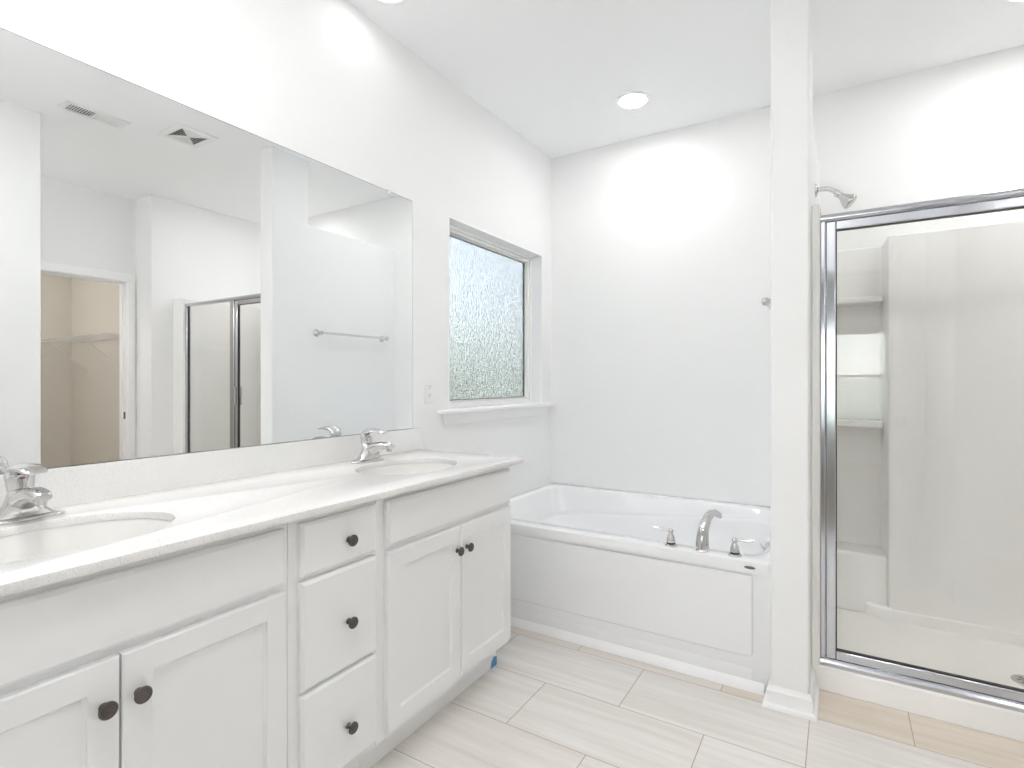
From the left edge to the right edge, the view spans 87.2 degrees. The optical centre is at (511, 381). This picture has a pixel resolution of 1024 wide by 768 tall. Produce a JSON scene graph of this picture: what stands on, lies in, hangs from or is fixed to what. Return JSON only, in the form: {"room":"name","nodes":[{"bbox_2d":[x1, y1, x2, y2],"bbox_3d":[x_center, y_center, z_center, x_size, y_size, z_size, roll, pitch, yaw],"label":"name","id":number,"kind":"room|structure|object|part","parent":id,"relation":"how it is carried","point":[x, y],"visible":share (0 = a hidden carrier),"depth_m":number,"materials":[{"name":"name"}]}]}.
{"room":"bathroom","nodes":[
{"label":"bathroom","id":0,"kind":"room"},
{"bbox_2d":[0,0,550,496],"bbox_3d":[-0.633,-0.172,2.381,0.140,2.743,3.510,0,0,31],"label":"wall","id":1,"kind":"structure","parent":0,"point":[321,81],"depth_m":2.27,"materials":[{"name":"white paint"}]},
{"bbox_2d":[0,27,411,473],"bbox_3d":[-0.941,-0.313,1.729,0.010,1.068,1.830,0,0,31],"label":"wall mirror","id":2,"kind":"object","parent":1,"relation":"attached to","point":[176,277],"visible":1,"depth_m":1.61,"materials":[{"name":"grey mirror"}]},
{"bbox_2d":[0,428,420,507],"bbox_3d":[-0.925,0.271,1.744,0.019,0.099,1.872,0,0,31],"label":"backsplash","id":3,"kind":"structure","parent":1,"relation":"attached to","point":[78,484],"depth_m":1.65,"materials":[{"name":"white stone"}]},
{"bbox_2d":[424,379,433,402],"bbox_3d":[-0.402,0.050,2.618,0.007,0.116,0.071,0,0,31],"label":"wall outlet","id":4,"kind":"object","parent":1,"relation":"attached to","point":[428,383],"visible":1,"depth_m":2.61,"materials":[{"name":"white plastic"}]},
{"bbox_2d":[437,215,554,424],"bbox_3d":[-0.096,-0.314,3.212,0.183,1.075,1.212,0,0,31],"label":"window","id":5,"kind":"structure","parent":1,"relation":"in","point":[495,282],"depth_m":3.28,"materials":[{"name":"glass"}]},
{"bbox_3d":[-0.163,-0.346,3.248,0.005,0.903,0.919,0,0,31],"label":"glass pane","id":6,"kind":"part","parent":5,"relation":"part of","materials":[{"name":"glass"}]},
{"bbox_3d":[-0.150,-0.346,3.240,0.054,0.986,0.999,0,0,31],"label":"frame","id":7,"kind":"part","parent":5,"relation":"part of","materials":[{"name":"white plastic"}]},
{"bbox_2d":[346,0,1023,158],"bbox_3d":[1.588,-1.593,1.029,5.340,0.100,3.510,0,0,31],"label":"ceiling","id":8,"kind":"structure","parent":0,"point":[555,72],"depth_m":2.50,"materials":[{"name":"white paint"}]},
{"bbox_2d":[374,0,407,5],"bbox_3d":[-0.488,-1.538,2.110,0.190,0.010,0.190,0,0,31],"label":"recessed light","id":9,"kind":"object","parent":8,"relation":"in","point":[384,2],"visible":1,"depth_m":2.18,"materials":[{"name":"white plastic"}]},
{"bbox_2d":[615,91,650,109],"bbox_3d":[0.664,-1.538,2.954,0.190,0.010,0.190,0,0,31],"label":"recessed light","id":10,"kind":"object","parent":8,"relation":"in","point":[631,100],"visible":1,"depth_m":2.95,"materials":[{"name":"white plastic"}]},
{"bbox_2d":[1003,0,1023,3],"bbox_3d":[2.038,-1.538,2.096,0.190,0.010,0.190,0,0,31],"label":"recessed light","id":11,"kind":"object","parent":8,"relation":"in","point":[1007,1],"visible":1,"depth_m":2.17,"materials":[{"name":"white plastic"}]},
{"bbox_2d":[370,626,1023,767],"bbox_3d":[0.905,1.260,1.445,3.740,0.120,3.510,0,0,31],"label":"floor","id":12,"kind":"structure","parent":0,"point":[546,701],"depth_m":1.85,"materials":[{"name":"tile"}]},
{"bbox_2d":[0,523,286,767],"bbox_3d":[-0.967,0.771,1.143,0.569,0.861,0.769,0,0,31],"label":"base cabinet","id":13,"kind":"object","parent":12,"relation":"on","point":[178,659],"visible":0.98,"depth_m":1.07,"materials":[{"name":"white paint"}]},
{"bbox_3d":[-0.842,0.790,0.866,0.018,0.544,0.362,0,0,31],"label":"door","id":14,"kind":"part","parent":13,"relation":"part of","materials":[{"name":"white paint"}]},
{"bbox_3d":[-0.744,0.602,0.987,0.025,0.032,0.032,0,0,31],"label":"knob","id":15,"kind":"part","parent":13,"relation":"part of","materials":[{"name":"brown metal"}]},
{"bbox_3d":[-0.713,0.602,1.036,0.025,0.032,0.032,0,0,31],"label":"knob","id":16,"kind":"part","parent":13,"relation":"part of","materials":[{"name":"brown metal"}]},
{"bbox_3d":[-0.654,0.790,1.176,0.018,0.544,0.354,0,0,31],"label":"door","id":17,"kind":"part","parent":13,"relation":"part of","materials":[{"name":"white paint"}]},
{"bbox_2d":[287,501,375,767],"bbox_3d":[-0.690,0.771,1.599,0.569,0.861,0.299,0,0,31],"label":"base cabinet","id":18,"kind":"object","parent":12,"relation":"on","point":[331,558],"visible":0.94,"depth_m":1.44,"materials":[{"name":"white paint"}]},
{"bbox_3d":[-0.471,0.932,1.475,0.018,0.260,0.258,0,0,31],"label":"drawer","id":19,"kind":"part","parent":18,"relation":"part of","materials":[{"name":"white paint"}]},
{"bbox_3d":[-0.471,0.653,1.475,0.018,0.278,0.258,0,0,31],"label":"drawer","id":20,"kind":"part","parent":18,"relation":"part of","materials":[{"name":"white paint"}]},
{"bbox_3d":[-0.471,0.432,1.475,0.018,0.138,0.258,0,0,31],"label":"drawer","id":21,"kind":"part","parent":18,"relation":"part of","materials":[{"name":"white paint"}]},
{"bbox_3d":[-0.442,0.953,1.482,0.025,0.032,0.032,0,0,31],"label":"knob","id":22,"kind":"part","parent":18,"relation":"part of","materials":[{"name":"brown metal"}]},
{"bbox_3d":[-0.442,0.664,1.482,0.025,0.032,0.032,0,0,31],"label":"knob","id":23,"kind":"part","parent":18,"relation":"part of","materials":[{"name":"brown metal"}]},
{"bbox_3d":[-0.442,0.438,1.482,0.025,0.032,0.032,0,0,31],"label":"knob","id":24,"kind":"part","parent":18,"relation":"part of","materials":[{"name":"brown metal"}]},
{"bbox_2d":[360,466,510,767],"bbox_3d":[-0.415,0.771,2.049,0.569,0.861,0.757,0,0,31],"label":"base cabinet","id":25,"kind":"object","parent":12,"relation":"on","point":[443,551],"visible":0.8,"depth_m":1.84,"materials":[{"name":"white paint"}]},
{"bbox_2d":[0,449,523,596],"bbox_3d":[-0.685,0.330,1.597,0.579,0.020,1.872,0,0,31],"label":"countertop","id":26,"kind":"structure","parent":25,"relation":"on","point":[201,514],"depth_m":1.37,"materials":[{"name":"white stone"}]},
{"bbox_2d":[0,463,65,525],"bbox_3d":[-1.088,0.254,1.212,0.165,0.132,0.164,0,0,31],"label":"sink faucet","id":27,"kind":"object","parent":26,"relation":"on","point":[24,501],"visible":1,"depth_m":1.21,"materials":[{"name":"silver metal"}]},
{"bbox_3d":[-1.100,0.223,1.220,0.115,0.071,0.059,0,0,31],"label":"handle","id":28,"kind":"part","parent":27,"relation":"part of","materials":[{"name":"silver metal"}]},
{"bbox_3d":[-1.080,0.271,1.208,0.146,0.073,0.062,0,0,31],"label":"spout","id":29,"kind":"part","parent":27,"relation":"part of","materials":[{"name":"silver metal"}]},
{"bbox_3d":[-1.128,0.314,1.237,0.056,0.011,0.164,0,0,31],"label":"plate","id":30,"kind":"part","parent":27,"relation":"part of","materials":[{"name":"silver metal"}]},
{"bbox_2d":[0,519,171,562],"bbox_3d":[-0.946,0.416,1.126,0.368,0.152,0.469,0,0,31],"label":"sink basin","id":31,"kind":"object","parent":26,"relation":"in","point":[64,539],"visible":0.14,"depth_m":1.26,"materials":[{"name":"white ceramic"}]},
{"bbox_2d":[351,428,393,463],"bbox_3d":[-0.534,0.254,2.121,0.165,0.132,0.164,0,0,31],"label":"sink faucet","id":32,"kind":"object","parent":26,"relation":"on","point":[370,451],"visible":1,"depth_m":2.11,"materials":[{"name":"silver metal"}]},
{"bbox_3d":[-0.575,0.314,2.146,0.056,0.011,0.164,0,0,31],"label":"plate","id":33,"kind":"part","parent":32,"relation":"part of","materials":[{"name":"silver metal"}]},
{"bbox_3d":[-0.546,0.223,2.129,0.115,0.071,0.059,0,0,31],"label":"handle","id":34,"kind":"part","parent":32,"relation":"part of","materials":[{"name":"silver metal"}]},
{"bbox_3d":[-0.526,0.271,2.116,0.146,0.073,0.062,0,0,31],"label":"spout","id":35,"kind":"part","parent":32,"relation":"part of","materials":[{"name":"silver metal"}]},
{"bbox_2d":[358,463,453,474],"bbox_3d":[-0.393,0.416,2.035,0.368,0.152,0.469,0,0,31],"label":"sink basin","id":36,"kind":"object","parent":26,"relation":"in","point":[410,468],"visible":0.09,"depth_m":2.21,"materials":[{"name":"white ceramic"}]},
{"bbox_3d":[-0.285,0.790,1.782,0.018,0.544,0.366,0,0,31],"label":"door","id":37,"kind":"part","parent":25,"relation":"part of","materials":[{"name":"white paint"}]},
{"bbox_3d":[-0.185,0.602,1.903,0.025,0.032,0.032,0,0,31],"label":"knob","id":38,"kind":"part","parent":25,"relation":"part of","materials":[{"name":"brown metal"}]},
{"bbox_3d":[-0.155,0.602,1.953,0.025,0.032,0.032,0,0,31],"label":"knob","id":39,"kind":"part","parent":25,"relation":"part of","materials":[{"name":"brown metal"}]},
{"bbox_3d":[-0.100,0.790,2.086,0.018,0.544,0.338,0,0,31],"label":"door","id":40,"kind":"part","parent":25,"relation":"part of","materials":[{"name":"white paint"}]},
{"bbox_2d":[491,656,496,667],"bbox_3d":[-0.083,1.179,2.266,0.016,0.041,0.044,0,0,31],"label":"tape","id":41,"kind":"object","parent":25,"relation":"attached to","point":[494,661],"visible":1,"depth_m":2.27,"materials":[{"name":"blue plastic"}]},
{"bbox_2d":[509,483,770,691],"bbox_3d":[0.632,0.951,2.891,1.482,0.498,1.063,0,0,31],"label":"bathtub","id":42,"kind":"object","parent":12,"relation":"on","point":[593,562],"visible":0.73,"depth_m":2.42,"materials":[{"name":"white plastic"}]},
{"bbox_3d":[0.361,0.918,2.447,1.350,0.320,0.010,0,0,31],"label":"apron panel","id":43,"kind":"part","parent":42,"relation":"part of","materials":[{"name":"white plastic"}]},
{"bbox_2d":[511,616,763,695],"bbox_3d":[0.343,1.182,2.439,1.458,0.036,0.020,0,0,31],"label":"trim","id":44,"kind":"structure","parent":42,"relation":"attached to","point":[678,666],"depth_m":2.30,"materials":[{"name":"white paint"}]},
{"bbox_2d":[654,526,676,546],"bbox_3d":[0.659,0.666,2.312,0.101,0.073,0.054,0,0,31],"label":"tap","id":45,"kind":"object","parent":42,"relation":"on","point":[670,542],"visible":1,"depth_m":2.29,"materials":[{"name":"silver metal"}]},
{"bbox_3d":[0.647,0.637,2.320,0.071,0.017,0.013,0,0,31],"label":"lever","id":46,"kind":"part","parent":45,"relation":"part of","materials":[{"name":"silver metal"}]},
{"bbox_2d":[694,509,721,552],"bbox_3d":[0.831,0.623,2.257,0.159,0.158,0.064,0,0,-31],"label":"tub filler","id":47,"kind":"object","parent":42,"relation":"on","point":[702,536],"visible":1,"depth_m":2.22,"materials":[{"name":"silver metal"}]},
{"bbox_2d":[728,537,754,556],"bbox_3d":[0.917,0.666,2.155,0.101,0.073,0.054,0,0,31],"label":"tap","id":48,"kind":"object","parent":42,"relation":"on","point":[734,548],"visible":1,"depth_m":2.15,"materials":[{"name":"silver metal"}]},
{"bbox_3d":[0.930,0.637,2.147,0.071,0.017,0.013,0,0,31],"label":"lever","id":49,"kind":"part","parent":48,"relation":"part of","materials":[{"name":"silver metal"}]},
{"bbox_2d":[812,205,1023,741],"bbox_3d":[2.074,0.255,2.097,1.549,1.890,0.923,0,0,31],"label":"shower stall","id":50,"kind":"object","parent":12,"relation":"on","point":[930,324],"visible":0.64,"depth_m":2.41,"materials":[{"name":"white plastic"}]},
{"bbox_3d":[1.427,0.225,2.495,0.028,1.830,0.915,0,0,31],"label":"panel","id":51,"kind":"part","parent":50,"relation":"part of","materials":[{"name":"white plastic"}]},
{"bbox_2d":[837,418,882,427],"bbox_3d":[1.731,0.211,2.734,0.250,0.034,0.141,0,0,31],"label":"corner shelf","id":52,"kind":"object","parent":50,"relation":"attached to","point":[841,422],"depth_m":2.68,"materials":[{"name":"white plastic"}]},
{"bbox_2d":[837,295,882,306],"bbox_3d":[1.731,-0.403,2.734,0.250,0.030,0.141,0,0,31],"label":"corner shelf","id":53,"kind":"object","parent":50,"relation":"attached to","point":[869,300],"depth_m":2.69,"materials":[{"name":"white plastic"}]},
{"bbox_2d":[820,187,1023,712],"bbox_3d":[1.796,0.229,1.774,1.351,1.762,0.064,0,0,31],"label":"shower door frame","id":54,"kind":"structure","parent":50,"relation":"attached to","point":[977,690],"depth_m":2.09,"materials":[{"name":"grey metal"}]},
{"bbox_3d":[1.795,-0.638,1.772,1.351,0.028,0.038,0,0,31],"label":"header rail","id":55,"kind":"part","parent":54,"relation":"part of","materials":[{"name":"grey metal"}]},
{"bbox_3d":[1.505,-0.604,1.951,0.564,0.034,0.028,0,0,31],"label":"door rail","id":56,"kind":"part","parent":54,"relation":"part of","materials":[{"name":"grey metal"}]},
{"bbox_3d":[1.505,1.064,1.951,0.564,0.034,0.028,0,0,31],"label":"door rail","id":57,"kind":"part","parent":54,"relation":"part of","materials":[{"name":"grey metal"}]},
{"bbox_3d":[2.191,0.228,2.423,1.392,1.824,0.245,0,0,31],"label":"panel","id":58,"kind":"part","parent":50,"relation":"part of","materials":[{"name":"white plastic"}]},
{"bbox_2d":[551,45,1023,506],"bbox_3d":[1.821,-0.172,2.868,3.545,2.743,0.128,0,0,31],"label":"wall","id":59,"kind":"structure","parent":0,"point":[661,242],"depth_m":3.19,"materials":[{"name":"white paint"}]},
{"bbox_2d":[771,0,818,693],"bbox_3d":[1.305,-0.172,2.444,0.125,2.743,1.132,0,0,31],"label":"wall partition","id":60,"kind":"structure","parent":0,"point":[794,164],"depth_m":1.97,"materials":[{"name":"white paint"}]},
{"bbox_2d":[761,298,770,310],"bbox_3d":[1.277,-0.343,2.585,0.071,0.054,0.694,0,0,31],"label":"towel bar","id":61,"kind":"object","parent":60,"relation":"attached to","point":[766,302],"visible":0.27,"depth_m":2.31,"materials":[{"name":"silver metal"}]},
{"bbox_3d":[1.110,-0.343,2.312,0.071,0.054,0.054,0,0,31],"label":"post","id":62,"kind":"part","parent":61,"relation":"part of","materials":[{"name":"silver metal"}]},
{"bbox_2d":[762,668,818,721],"bbox_3d":[1.057,1.161,2.036,0.179,0.077,0.231,0,0,31],"label":"baseboard","id":63,"kind":"structure","parent":60,"relation":"attached to","point":[791,702],"depth_m":1.95,"materials":[{"name":"white paint"}]},
{"bbox_2d":[815,184,856,208],"bbox_3d":[1.421,-0.815,2.361,0.159,0.130,0.067,0,0,31],"label":"showerhead","id":64,"kind":"object","parent":60,"relation":"attached to","point":[846,200],"visible":1,"depth_m":2.34,"materials":[{"name":"silver metal"}]},
{"bbox_3d":[1.393,-0.839,2.378,0.092,0.049,0.021,0,0,31],"label":"arm","id":65,"kind":"part","parent":64,"relation":"part of","materials":[{"name":"silver metal"}]}
]}

